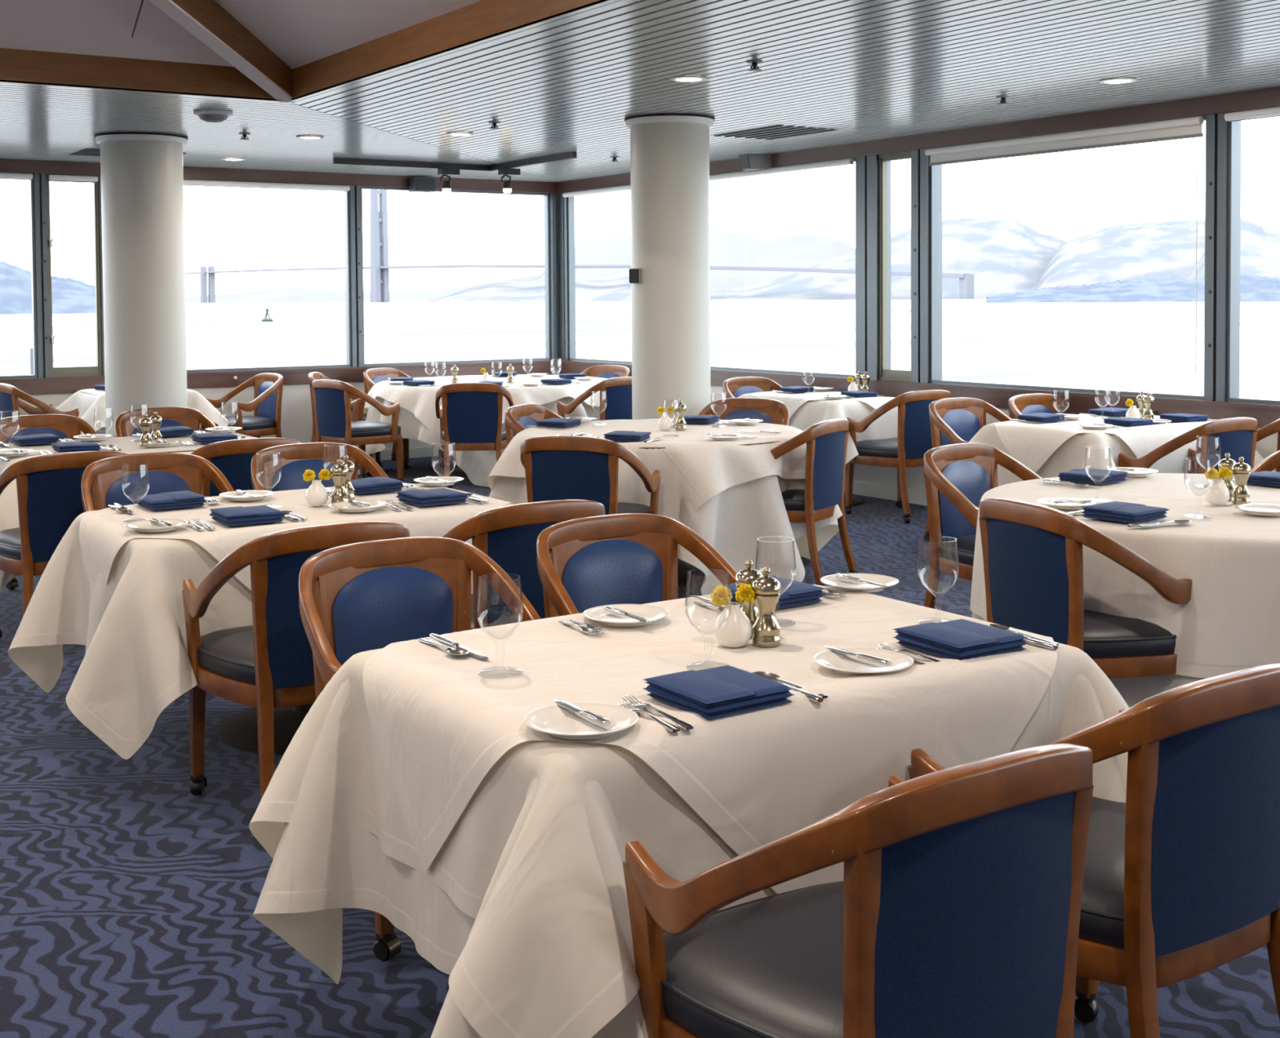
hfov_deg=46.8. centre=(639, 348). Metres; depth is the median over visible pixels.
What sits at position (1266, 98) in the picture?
trim
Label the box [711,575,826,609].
napkin
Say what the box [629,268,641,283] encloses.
control box
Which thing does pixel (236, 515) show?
napkin
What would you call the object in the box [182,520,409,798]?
chair
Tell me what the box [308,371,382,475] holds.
chair
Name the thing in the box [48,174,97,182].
roller blind
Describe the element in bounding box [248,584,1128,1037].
tablecloth
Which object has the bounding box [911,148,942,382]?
trim
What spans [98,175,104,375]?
trim
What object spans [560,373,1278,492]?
wall
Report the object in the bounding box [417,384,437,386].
knife
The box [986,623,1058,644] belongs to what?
spoon
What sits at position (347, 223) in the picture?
window
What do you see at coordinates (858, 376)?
pepper mill
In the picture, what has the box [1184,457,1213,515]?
goblet
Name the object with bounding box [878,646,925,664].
fork
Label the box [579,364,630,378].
chair
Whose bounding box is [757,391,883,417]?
cloth
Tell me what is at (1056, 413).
butter knife
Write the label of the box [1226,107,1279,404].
window
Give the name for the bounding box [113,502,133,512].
knife
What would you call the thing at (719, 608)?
spoon
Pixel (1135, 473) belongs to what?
bread plate
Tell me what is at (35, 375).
window
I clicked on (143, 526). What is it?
bread plate
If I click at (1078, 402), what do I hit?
trim
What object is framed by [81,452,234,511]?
chair
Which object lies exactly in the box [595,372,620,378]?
cushion
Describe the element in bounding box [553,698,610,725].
butter knife
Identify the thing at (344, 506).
bread plate
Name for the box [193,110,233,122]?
smoke detector
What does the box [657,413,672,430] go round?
bud vase
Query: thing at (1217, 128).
trim
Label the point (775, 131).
ceiling vent
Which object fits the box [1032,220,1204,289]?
hills
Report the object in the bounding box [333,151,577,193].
track light
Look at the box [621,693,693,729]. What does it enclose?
fork
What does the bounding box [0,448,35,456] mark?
bread plate
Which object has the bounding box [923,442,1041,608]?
chair
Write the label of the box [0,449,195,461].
dining table
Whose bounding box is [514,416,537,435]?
chair back
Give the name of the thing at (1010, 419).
knife
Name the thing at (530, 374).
bread plate
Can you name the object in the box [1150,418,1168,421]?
butter knife
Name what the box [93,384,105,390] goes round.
napkin
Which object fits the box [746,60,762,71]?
sprinkler
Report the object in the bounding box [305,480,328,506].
bud vase
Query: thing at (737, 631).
bud vase
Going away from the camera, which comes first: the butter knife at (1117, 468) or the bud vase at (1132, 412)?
the butter knife at (1117, 468)
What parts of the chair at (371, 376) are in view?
leg, frame, crest rail, leg, leg, leg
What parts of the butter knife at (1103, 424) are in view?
handle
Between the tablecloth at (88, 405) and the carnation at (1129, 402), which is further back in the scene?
the tablecloth at (88, 405)
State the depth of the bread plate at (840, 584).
3.54 m
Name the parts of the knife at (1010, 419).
handle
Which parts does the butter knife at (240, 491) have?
handle, blade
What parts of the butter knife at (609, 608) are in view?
handle, blade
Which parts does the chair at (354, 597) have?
leg, leg, frame, crest rail, leg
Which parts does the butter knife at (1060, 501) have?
handle, blade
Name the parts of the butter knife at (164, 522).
blade, handle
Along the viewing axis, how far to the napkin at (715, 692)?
2.50 m
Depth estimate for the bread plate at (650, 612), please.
3.20 m
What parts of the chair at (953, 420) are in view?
leg, frame, crest rail, leg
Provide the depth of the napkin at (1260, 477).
5.34 m
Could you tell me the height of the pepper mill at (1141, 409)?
0.155 m
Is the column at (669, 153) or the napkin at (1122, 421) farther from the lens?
the column at (669, 153)
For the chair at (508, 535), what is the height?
0.835 m
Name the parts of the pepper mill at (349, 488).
knob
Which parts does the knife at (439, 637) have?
handle, blade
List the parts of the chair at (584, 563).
leg, frame, leg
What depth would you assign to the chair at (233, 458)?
6.45 m
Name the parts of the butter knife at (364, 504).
handle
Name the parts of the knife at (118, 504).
handle, blade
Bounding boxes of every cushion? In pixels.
[6,426,69,443]
[106,471,191,507]
[132,418,185,435]
[257,381,276,420]
[271,458,336,491]
[332,565,453,665]
[372,375,390,383]
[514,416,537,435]
[562,539,662,613]
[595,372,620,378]
[721,408,773,423]
[733,386,764,397]
[937,460,990,542]
[939,408,979,445]
[1020,404,1053,413]
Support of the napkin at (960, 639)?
on the cloth at (441, 720)
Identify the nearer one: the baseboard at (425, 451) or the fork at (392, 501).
the fork at (392, 501)
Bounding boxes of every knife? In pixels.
[13,448,23,452]
[85,433,97,437]
[100,445,115,450]
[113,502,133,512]
[150,518,172,526]
[216,426,229,429]
[235,489,253,496]
[283,513,302,521]
[347,499,369,506]
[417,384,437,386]
[426,475,449,482]
[429,632,488,658]
[466,497,484,502]
[526,425,567,428]
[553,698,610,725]
[568,417,593,418]
[569,432,583,435]
[604,605,650,622]
[644,437,662,442]
[689,595,724,607]
[706,433,737,435]
[737,430,780,433]
[782,683,823,702]
[825,645,891,665]
[835,573,888,586]
[1009,418,1043,422]
[1023,637,1057,648]
[1043,478,1101,486]
[1053,498,1094,503]
[1056,413,1082,416]
[1078,422,1106,426]
[1079,413,1114,417]
[1115,466,1155,472]
[1127,520,1172,527]
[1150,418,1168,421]
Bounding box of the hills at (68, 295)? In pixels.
[0,261,95,314]
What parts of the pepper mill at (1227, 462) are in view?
knob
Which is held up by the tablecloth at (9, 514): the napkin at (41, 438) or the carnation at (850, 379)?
the napkin at (41, 438)
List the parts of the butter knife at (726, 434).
handle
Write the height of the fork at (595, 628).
0.011 m
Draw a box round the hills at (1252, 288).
[986,275,1279,302]
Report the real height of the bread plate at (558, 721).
0.018 m
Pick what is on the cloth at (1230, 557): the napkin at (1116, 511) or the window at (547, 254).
the napkin at (1116, 511)
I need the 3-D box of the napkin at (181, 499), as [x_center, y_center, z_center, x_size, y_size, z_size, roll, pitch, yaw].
[-1.589,0.513,5.004,0.193,0.039,0.191,-2,3,-37]
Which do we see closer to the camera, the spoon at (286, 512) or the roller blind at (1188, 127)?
the spoon at (286, 512)
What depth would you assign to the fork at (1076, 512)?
4.67 m
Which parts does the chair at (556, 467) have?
leg, panel, leg, seat, arm post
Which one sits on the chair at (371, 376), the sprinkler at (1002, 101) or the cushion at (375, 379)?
the cushion at (375, 379)
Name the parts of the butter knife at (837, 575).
handle, blade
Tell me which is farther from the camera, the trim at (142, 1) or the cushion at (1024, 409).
the cushion at (1024, 409)
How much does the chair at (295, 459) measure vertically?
0.835 m
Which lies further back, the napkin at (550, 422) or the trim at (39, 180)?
the trim at (39, 180)
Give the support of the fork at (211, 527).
on the cloth at (100, 540)
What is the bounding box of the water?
[0,298,1279,399]
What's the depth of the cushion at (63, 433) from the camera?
7.90 m
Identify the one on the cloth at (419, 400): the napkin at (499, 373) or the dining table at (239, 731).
the napkin at (499, 373)
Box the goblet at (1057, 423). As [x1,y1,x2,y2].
[1052,389,1069,424]
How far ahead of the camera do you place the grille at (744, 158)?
11.45 m
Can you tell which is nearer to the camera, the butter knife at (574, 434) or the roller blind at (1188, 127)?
the butter knife at (574, 434)
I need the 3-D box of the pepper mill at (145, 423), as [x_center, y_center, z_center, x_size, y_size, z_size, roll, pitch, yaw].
[-2.347,0.388,7.027,0.060,0.155,0.060,-2,2,-34]
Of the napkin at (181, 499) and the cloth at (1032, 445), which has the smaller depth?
the napkin at (181, 499)
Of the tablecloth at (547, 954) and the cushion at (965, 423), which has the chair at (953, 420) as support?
the cushion at (965, 423)
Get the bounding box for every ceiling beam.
[0,48,293,103]
[291,0,620,101]
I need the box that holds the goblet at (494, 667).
[475,577,523,669]
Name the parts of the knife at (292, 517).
handle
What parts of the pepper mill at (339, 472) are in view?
knob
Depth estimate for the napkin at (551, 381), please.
11.77 m
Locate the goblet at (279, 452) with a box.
[255,452,281,505]
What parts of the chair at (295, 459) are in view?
leg, frame, leg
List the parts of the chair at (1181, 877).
arm post, leg, crest rail, seat, leg, seat frame, panel, leg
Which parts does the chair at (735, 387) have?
frame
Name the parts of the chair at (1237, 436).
arm post, arm post, leg, panel, leg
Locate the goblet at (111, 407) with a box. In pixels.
[93,407,113,445]
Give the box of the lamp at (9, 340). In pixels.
[4,336,57,374]
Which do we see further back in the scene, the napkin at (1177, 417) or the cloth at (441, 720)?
the napkin at (1177, 417)
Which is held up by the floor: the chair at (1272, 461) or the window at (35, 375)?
the chair at (1272, 461)
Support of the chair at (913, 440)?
on the floor
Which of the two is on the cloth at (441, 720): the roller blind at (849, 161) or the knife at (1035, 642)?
the knife at (1035, 642)
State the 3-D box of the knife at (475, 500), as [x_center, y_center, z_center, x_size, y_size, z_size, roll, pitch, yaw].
[-0.595,0.517,5.112,0.020,0.009,0.240,-2,2,-32]
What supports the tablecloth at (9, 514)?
on the dining table at (1, 457)
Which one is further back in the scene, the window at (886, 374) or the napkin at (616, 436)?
the window at (886, 374)
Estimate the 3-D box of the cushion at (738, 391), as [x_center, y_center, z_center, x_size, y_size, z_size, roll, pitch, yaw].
[0.818,0.451,11.083,0.327,0.338,0.052,-2,2,-34]
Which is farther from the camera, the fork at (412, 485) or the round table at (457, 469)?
the round table at (457, 469)
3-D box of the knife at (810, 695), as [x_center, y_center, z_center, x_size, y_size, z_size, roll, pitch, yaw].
[0.246,0.599,2.637,0.020,0.009,0.240,-2,2,-32]
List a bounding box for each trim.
[0,158,557,193]
[0,360,559,395]
[33,173,49,377]
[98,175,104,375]
[131,0,143,37]
[148,0,295,102]
[171,0,292,96]
[343,185,363,366]
[549,192,575,359]
[557,86,1279,192]
[559,360,1279,428]
[855,155,891,379]
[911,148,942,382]
[1204,112,1241,401]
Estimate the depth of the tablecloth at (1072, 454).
7.50 m
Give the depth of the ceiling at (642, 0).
6.84 m
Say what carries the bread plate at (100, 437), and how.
on the tablecloth at (9, 514)
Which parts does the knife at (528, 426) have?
handle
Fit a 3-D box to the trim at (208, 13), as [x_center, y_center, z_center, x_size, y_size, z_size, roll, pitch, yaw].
[-2.370,-1.880,6.096,3.071,1.163,3.071,-2,2,-34]
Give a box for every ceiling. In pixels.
[0,0,1279,182]
[300,0,737,119]
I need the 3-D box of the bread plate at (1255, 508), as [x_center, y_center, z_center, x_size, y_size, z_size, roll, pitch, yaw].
[1.970,0.511,4.668,0.185,0.018,0.185,-2,2,-34]
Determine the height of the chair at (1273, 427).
0.835 m
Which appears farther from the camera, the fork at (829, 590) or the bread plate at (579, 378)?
the bread plate at (579, 378)
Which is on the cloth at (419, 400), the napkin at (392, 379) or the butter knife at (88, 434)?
the napkin at (392, 379)
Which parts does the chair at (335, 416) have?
leg, panel, leg, arm post, crest rail, seat frame, leg, seat, arm post, leg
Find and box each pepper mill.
[138,413,152,446]
[149,411,162,439]
[330,458,348,503]
[340,454,355,499]
[451,364,458,383]
[506,364,514,382]
[671,398,679,427]
[675,400,686,430]
[734,560,762,637]
[751,567,781,647]
[854,370,862,391]
[861,371,870,391]
[1136,391,1146,418]
[1142,391,1154,418]
[1217,453,1235,499]
[1231,457,1251,504]
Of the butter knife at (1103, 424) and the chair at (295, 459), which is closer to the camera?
the chair at (295, 459)
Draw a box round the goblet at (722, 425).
[711,391,727,426]
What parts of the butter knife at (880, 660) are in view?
blade, handle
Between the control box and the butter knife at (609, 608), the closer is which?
the butter knife at (609, 608)
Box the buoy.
[262,308,272,321]
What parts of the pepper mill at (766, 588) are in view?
knob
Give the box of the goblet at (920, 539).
[917,538,959,620]
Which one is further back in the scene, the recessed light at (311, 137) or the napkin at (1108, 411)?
the recessed light at (311, 137)
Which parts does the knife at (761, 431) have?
handle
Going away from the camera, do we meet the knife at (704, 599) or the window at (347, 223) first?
the knife at (704, 599)
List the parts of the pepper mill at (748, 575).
knob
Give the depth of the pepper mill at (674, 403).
7.84 m
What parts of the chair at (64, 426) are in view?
frame, crest rail, leg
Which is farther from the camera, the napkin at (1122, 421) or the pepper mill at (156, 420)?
the napkin at (1122, 421)
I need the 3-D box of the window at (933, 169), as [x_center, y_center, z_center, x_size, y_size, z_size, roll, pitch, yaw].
[2.604,-0.533,9.206,0.060,1.594,2.175,-2,2,-34]
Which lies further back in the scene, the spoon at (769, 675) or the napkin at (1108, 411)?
the napkin at (1108, 411)
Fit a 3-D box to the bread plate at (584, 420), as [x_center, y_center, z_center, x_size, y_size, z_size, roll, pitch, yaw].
[-0.341,0.400,8.231,0.185,0.018,0.185,0,2,22]
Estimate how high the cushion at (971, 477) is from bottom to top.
0.338 m
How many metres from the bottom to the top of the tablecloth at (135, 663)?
0.628 m
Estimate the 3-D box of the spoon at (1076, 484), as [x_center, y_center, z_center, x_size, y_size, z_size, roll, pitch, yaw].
[1.550,0.492,5.386,0.039,0.009,0.184,-2,3,-39]
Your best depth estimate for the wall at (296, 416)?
12.71 m
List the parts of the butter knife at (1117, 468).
handle, blade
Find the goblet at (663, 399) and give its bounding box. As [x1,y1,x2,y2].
[662,399,679,435]
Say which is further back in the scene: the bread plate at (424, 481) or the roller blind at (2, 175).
the roller blind at (2, 175)
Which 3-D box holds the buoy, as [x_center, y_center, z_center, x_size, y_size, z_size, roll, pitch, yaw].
[-127.029,-11.275,504.153,3.800,4.900,3.800,-2,2,-34]
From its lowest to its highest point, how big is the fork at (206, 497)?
0.011 m
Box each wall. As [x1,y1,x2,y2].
[17,373,559,449]
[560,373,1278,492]
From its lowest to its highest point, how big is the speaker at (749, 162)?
0.130 m
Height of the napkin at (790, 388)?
0.039 m
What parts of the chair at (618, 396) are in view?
arm post, leg, panel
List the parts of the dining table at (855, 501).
plate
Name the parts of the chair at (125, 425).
leg, frame, leg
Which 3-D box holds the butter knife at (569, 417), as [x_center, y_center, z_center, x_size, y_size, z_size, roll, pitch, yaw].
[-0.314,0.388,8.207,0.170,0.009,0.020,0,2,20]
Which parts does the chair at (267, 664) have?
arm post, leg, seat, seat frame, leg, crest rail, panel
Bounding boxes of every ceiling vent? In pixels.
[68,147,186,156]
[711,124,836,139]
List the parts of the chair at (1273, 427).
crest rail, leg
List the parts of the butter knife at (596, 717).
blade, handle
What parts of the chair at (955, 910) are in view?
arm post, seat frame, seat, crest rail, leg, panel, leg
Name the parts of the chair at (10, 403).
panel, leg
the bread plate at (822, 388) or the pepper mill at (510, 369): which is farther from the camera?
the pepper mill at (510, 369)
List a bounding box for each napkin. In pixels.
[11,433,59,444]
[50,441,102,453]
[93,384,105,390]
[133,490,206,510]
[149,426,194,436]
[191,432,238,444]
[208,505,286,526]
[351,476,404,494]
[390,377,413,381]
[395,488,469,506]
[402,379,435,386]
[477,381,503,385]
[491,371,517,376]
[535,417,582,427]
[539,378,571,384]
[558,373,586,378]
[603,431,651,441]
[643,664,794,719]
[684,414,719,423]
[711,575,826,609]
[779,386,814,392]
[840,391,877,397]
[893,618,1029,660]
[1017,412,1066,422]
[1057,467,1128,484]
[1080,501,1169,523]
[1088,407,1128,416]
[1102,417,1154,426]
[1158,413,1208,422]
[1246,471,1279,486]
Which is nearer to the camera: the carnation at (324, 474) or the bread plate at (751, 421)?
the carnation at (324, 474)
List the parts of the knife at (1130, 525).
handle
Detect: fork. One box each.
[35,448,46,454]
[40,448,53,453]
[178,440,195,444]
[185,519,204,529]
[191,517,215,529]
[204,496,221,502]
[204,497,218,503]
[382,501,401,510]
[386,498,413,509]
[402,482,421,487]
[403,484,417,488]
[558,620,604,634]
[569,618,606,631]
[617,699,679,732]
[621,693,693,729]
[821,590,844,597]
[822,586,848,595]
[877,642,953,667]
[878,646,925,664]
[1066,510,1084,514]
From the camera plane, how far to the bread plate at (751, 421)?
8.01 m
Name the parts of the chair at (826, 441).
seat, crest rail, seat frame, leg, panel, leg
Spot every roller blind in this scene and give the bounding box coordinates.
[0,172,32,180]
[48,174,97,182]
[183,179,350,191]
[562,158,853,197]
[924,115,1204,165]
[1224,106,1279,121]
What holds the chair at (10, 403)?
on the floor
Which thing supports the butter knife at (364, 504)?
on the bread plate at (344, 506)
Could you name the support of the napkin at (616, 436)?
on the cloth at (694, 467)
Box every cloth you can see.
[79,483,513,591]
[362,585,1057,893]
[363,374,606,451]
[487,417,806,519]
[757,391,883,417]
[969,473,1279,677]
[994,414,1204,473]
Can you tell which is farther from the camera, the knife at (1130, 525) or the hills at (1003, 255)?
the hills at (1003, 255)
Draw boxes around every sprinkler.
[238,133,250,140]
[488,121,500,128]
[609,156,619,162]
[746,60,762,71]
[996,96,1010,105]
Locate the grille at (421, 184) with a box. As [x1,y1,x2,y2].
[416,178,434,189]
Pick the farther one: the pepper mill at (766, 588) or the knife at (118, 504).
the knife at (118, 504)
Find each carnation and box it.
[302,469,315,481]
[318,468,331,481]
[657,406,665,414]
[666,406,674,413]
[710,584,732,606]
[735,583,755,604]
[847,376,853,382]
[1125,398,1133,405]
[1204,466,1218,479]
[1217,466,1231,478]
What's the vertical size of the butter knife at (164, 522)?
0.009 m
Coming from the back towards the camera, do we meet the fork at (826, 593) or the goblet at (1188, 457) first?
the goblet at (1188, 457)
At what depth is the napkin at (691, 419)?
8.06 m
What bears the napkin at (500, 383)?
on the cloth at (419, 400)
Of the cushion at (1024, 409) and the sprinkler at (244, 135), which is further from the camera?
the sprinkler at (244, 135)
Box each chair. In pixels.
[0,382,79,418]
[0,413,97,589]
[0,450,128,637]
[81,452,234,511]
[114,406,216,436]
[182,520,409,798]
[190,437,301,496]
[200,373,283,437]
[250,442,388,491]
[298,536,541,959]
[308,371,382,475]
[311,379,404,481]
[363,367,444,469]
[435,382,515,488]
[440,499,604,629]
[504,404,562,444]
[520,435,660,515]
[536,512,737,617]
[556,376,631,421]
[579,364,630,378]
[622,742,1093,1037]
[697,397,789,425]
[723,376,782,398]
[770,417,857,585]
[844,389,951,523]
[907,662,1279,1037]
[923,397,1011,541]
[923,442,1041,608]
[978,497,1191,678]
[1008,393,1063,419]
[1118,417,1257,473]
[1250,449,1279,472]
[1256,418,1279,471]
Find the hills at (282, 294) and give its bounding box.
[185,275,540,302]
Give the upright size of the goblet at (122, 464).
0.180 m
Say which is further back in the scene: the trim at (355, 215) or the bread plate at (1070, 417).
the trim at (355, 215)
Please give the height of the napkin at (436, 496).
0.039 m
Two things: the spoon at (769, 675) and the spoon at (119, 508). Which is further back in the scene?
the spoon at (119, 508)
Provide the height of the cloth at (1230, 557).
0.400 m
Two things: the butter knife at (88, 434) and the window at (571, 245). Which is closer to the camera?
the butter knife at (88, 434)
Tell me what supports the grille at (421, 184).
attached to the wall speaker at (415, 184)
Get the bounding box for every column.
[94,132,187,437]
[624,113,715,419]
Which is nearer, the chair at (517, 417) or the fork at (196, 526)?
the fork at (196, 526)
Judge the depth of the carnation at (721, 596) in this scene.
2.93 m
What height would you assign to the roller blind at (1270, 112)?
0.047 m
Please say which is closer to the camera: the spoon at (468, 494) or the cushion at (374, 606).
the cushion at (374, 606)
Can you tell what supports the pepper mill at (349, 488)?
on the cloth at (100, 540)
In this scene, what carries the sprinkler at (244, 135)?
attached to the ceiling at (864, 70)
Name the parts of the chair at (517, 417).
leg, frame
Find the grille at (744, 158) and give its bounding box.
[738,154,750,168]
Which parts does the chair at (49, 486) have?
seat, seat frame, leg, panel, crest rail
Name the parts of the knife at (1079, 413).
handle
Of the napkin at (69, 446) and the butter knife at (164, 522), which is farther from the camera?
the napkin at (69, 446)
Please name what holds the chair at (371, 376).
on the floor
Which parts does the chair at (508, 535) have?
seat, leg, crest rail, panel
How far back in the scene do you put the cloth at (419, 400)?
11.56 m
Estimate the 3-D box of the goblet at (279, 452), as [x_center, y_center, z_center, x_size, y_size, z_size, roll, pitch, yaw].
[-1.246,0.442,4.962,0.087,0.180,0.087,-2,2,-34]
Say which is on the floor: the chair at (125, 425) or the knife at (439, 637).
the chair at (125, 425)
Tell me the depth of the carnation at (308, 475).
4.97 m
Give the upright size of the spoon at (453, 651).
0.009 m
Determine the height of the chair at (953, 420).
0.835 m
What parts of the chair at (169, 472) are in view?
leg, frame, leg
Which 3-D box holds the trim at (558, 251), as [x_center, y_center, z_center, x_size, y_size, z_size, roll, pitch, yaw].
[-0.762,-0.686,14.167,0.190,1.594,0.230,-2,2,-34]
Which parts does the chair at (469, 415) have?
arm post, leg, panel, seat, seat frame, crest rail, leg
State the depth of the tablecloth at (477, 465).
11.50 m
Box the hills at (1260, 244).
[1186,217,1279,279]
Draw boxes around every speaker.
[408,177,435,192]
[738,153,771,171]
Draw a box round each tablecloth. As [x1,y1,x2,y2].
[0,431,257,591]
[7,483,511,759]
[55,388,227,435]
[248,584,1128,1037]
[253,673,1125,1037]
[357,374,605,487]
[488,420,842,595]
[737,391,897,463]
[968,417,1276,485]
[972,557,1279,707]
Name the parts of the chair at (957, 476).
leg, seat frame, seat, frame, crest rail, leg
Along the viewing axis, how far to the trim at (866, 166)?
10.58 m
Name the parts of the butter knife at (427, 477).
handle, blade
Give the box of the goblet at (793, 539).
[755,538,795,621]
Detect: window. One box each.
[0,172,38,378]
[45,173,102,377]
[186,179,351,372]
[360,186,551,366]
[567,157,855,377]
[878,151,911,381]
[929,115,1206,399]
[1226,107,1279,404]
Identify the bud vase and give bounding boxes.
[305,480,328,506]
[481,372,490,381]
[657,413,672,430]
[713,601,751,647]
[848,381,858,391]
[1125,405,1140,417]
[1204,478,1230,504]
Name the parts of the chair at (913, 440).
leg, arm post, seat, seat frame, crest rail, leg, leg, panel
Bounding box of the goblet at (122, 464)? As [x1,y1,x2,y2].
[120,463,150,519]
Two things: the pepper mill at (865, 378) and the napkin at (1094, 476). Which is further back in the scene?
the pepper mill at (865, 378)
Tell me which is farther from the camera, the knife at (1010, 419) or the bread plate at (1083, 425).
the knife at (1010, 419)
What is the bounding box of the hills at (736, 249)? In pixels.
[537,232,855,291]
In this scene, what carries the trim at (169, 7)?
attached to the ceiling at (864, 70)
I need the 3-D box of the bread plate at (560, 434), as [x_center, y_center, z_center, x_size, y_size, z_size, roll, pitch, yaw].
[-0.327,0.434,7.260,0.185,0.018,0.185,0,2,21]
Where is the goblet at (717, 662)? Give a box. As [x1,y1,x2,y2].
[684,572,731,668]
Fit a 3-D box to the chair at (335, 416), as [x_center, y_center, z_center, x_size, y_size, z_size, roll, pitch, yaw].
[-2.176,0.644,11.335,0.579,0.835,0.597,1,3,42]
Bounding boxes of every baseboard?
[373,446,450,460]
[844,480,927,505]
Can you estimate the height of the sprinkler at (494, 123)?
0.042 m
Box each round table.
[452,466,466,474]
[638,440,779,586]
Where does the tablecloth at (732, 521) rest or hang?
on the round table at (695, 575)
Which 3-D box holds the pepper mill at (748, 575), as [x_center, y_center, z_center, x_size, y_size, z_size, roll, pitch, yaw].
[0.225,0.512,3.047,0.060,0.155,0.060,-2,2,-34]
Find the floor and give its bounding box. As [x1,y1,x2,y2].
[0,454,1279,1037]
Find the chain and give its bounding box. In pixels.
[1195,139,1197,372]
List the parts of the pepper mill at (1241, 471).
knob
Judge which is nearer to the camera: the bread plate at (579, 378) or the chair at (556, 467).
the chair at (556, 467)
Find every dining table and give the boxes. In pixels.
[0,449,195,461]
[217,702,313,753]
[751,395,862,506]
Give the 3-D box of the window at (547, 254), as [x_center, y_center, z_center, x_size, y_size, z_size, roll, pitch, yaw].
[-1.680,-0.661,13.634,1.930,1.594,0.060,-2,2,-34]
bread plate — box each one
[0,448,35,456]
[73,434,112,440]
[124,518,187,532]
[136,440,176,446]
[205,426,241,432]
[219,489,274,501]
[328,500,385,511]
[386,381,403,384]
[413,475,463,485]
[519,382,542,386]
[524,702,638,739]
[527,373,546,376]
[555,433,591,436]
[573,377,595,380]
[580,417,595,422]
[582,604,668,626]
[705,433,743,439]
[728,418,762,424]
[813,386,834,391]
[813,647,913,675]
[820,395,847,399]
[820,573,898,592]
[1036,497,1095,509]
[1064,413,1084,419]
[1075,423,1113,429]
[1107,466,1158,476]
[1152,418,1171,423]
[1232,502,1279,515]
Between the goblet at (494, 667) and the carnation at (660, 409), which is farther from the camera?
the carnation at (660, 409)
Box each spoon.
[107,444,120,450]
[107,504,128,511]
[280,510,307,519]
[417,637,468,655]
[466,493,488,502]
[693,600,724,612]
[752,671,827,697]
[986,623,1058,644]
[1043,480,1088,486]
[1138,520,1191,527]
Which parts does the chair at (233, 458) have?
leg, panel, crest rail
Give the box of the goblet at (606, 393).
[591,392,607,425]
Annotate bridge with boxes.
[185,189,973,302]
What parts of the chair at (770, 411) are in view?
frame, leg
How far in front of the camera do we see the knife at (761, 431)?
7.50 m
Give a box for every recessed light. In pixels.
[221,157,245,160]
[296,135,324,139]
[445,132,473,136]
[670,75,706,82]
[1099,77,1137,84]
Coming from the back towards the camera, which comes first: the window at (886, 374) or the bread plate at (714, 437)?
the window at (886, 374)
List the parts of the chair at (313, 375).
leg, crest rail, arm post, leg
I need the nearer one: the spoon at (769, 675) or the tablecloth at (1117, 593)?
the spoon at (769, 675)
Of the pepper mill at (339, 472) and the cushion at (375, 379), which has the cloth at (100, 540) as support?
the pepper mill at (339, 472)
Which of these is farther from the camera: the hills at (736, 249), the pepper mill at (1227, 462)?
the hills at (736, 249)
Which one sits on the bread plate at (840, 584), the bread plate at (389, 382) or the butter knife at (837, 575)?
the butter knife at (837, 575)
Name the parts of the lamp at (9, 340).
arm, post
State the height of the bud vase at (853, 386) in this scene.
0.084 m
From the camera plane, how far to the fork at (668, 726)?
2.42 m
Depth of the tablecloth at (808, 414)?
9.86 m
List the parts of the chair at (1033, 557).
leg, panel, leg, crest rail, seat, seat frame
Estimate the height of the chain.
1.300 m
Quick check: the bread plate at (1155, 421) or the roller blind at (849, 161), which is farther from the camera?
the roller blind at (849, 161)
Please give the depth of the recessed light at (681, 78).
7.37 m
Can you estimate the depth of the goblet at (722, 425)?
7.88 m
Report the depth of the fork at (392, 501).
4.93 m
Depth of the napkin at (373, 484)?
5.31 m
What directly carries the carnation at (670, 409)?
in the bud vase at (663, 424)
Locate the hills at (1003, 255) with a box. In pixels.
[426,216,1066,302]
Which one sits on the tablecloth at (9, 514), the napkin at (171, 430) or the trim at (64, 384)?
the napkin at (171, 430)
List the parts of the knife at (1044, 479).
handle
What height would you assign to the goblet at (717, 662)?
0.180 m
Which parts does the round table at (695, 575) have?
plate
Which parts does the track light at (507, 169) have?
bulb, bulb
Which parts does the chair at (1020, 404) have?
frame, leg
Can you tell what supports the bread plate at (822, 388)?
on the cloth at (793, 401)
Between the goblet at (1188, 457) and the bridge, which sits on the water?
the bridge
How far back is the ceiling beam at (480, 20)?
6.71 m
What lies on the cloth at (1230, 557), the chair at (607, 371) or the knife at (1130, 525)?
the knife at (1130, 525)
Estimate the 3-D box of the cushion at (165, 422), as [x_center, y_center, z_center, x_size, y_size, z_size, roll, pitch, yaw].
[-2.709,0.572,8.371,0.327,0.338,0.052,-2,2,-34]
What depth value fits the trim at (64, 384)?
12.73 m
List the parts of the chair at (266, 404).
arm post, seat, seat frame, crest rail, leg, frame, leg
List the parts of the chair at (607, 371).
frame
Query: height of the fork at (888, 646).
0.011 m
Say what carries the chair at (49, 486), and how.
on the floor
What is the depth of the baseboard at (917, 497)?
10.47 m
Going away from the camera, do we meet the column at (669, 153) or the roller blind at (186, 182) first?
the column at (669, 153)
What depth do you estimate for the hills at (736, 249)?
3053.02 m
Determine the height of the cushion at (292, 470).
0.338 m

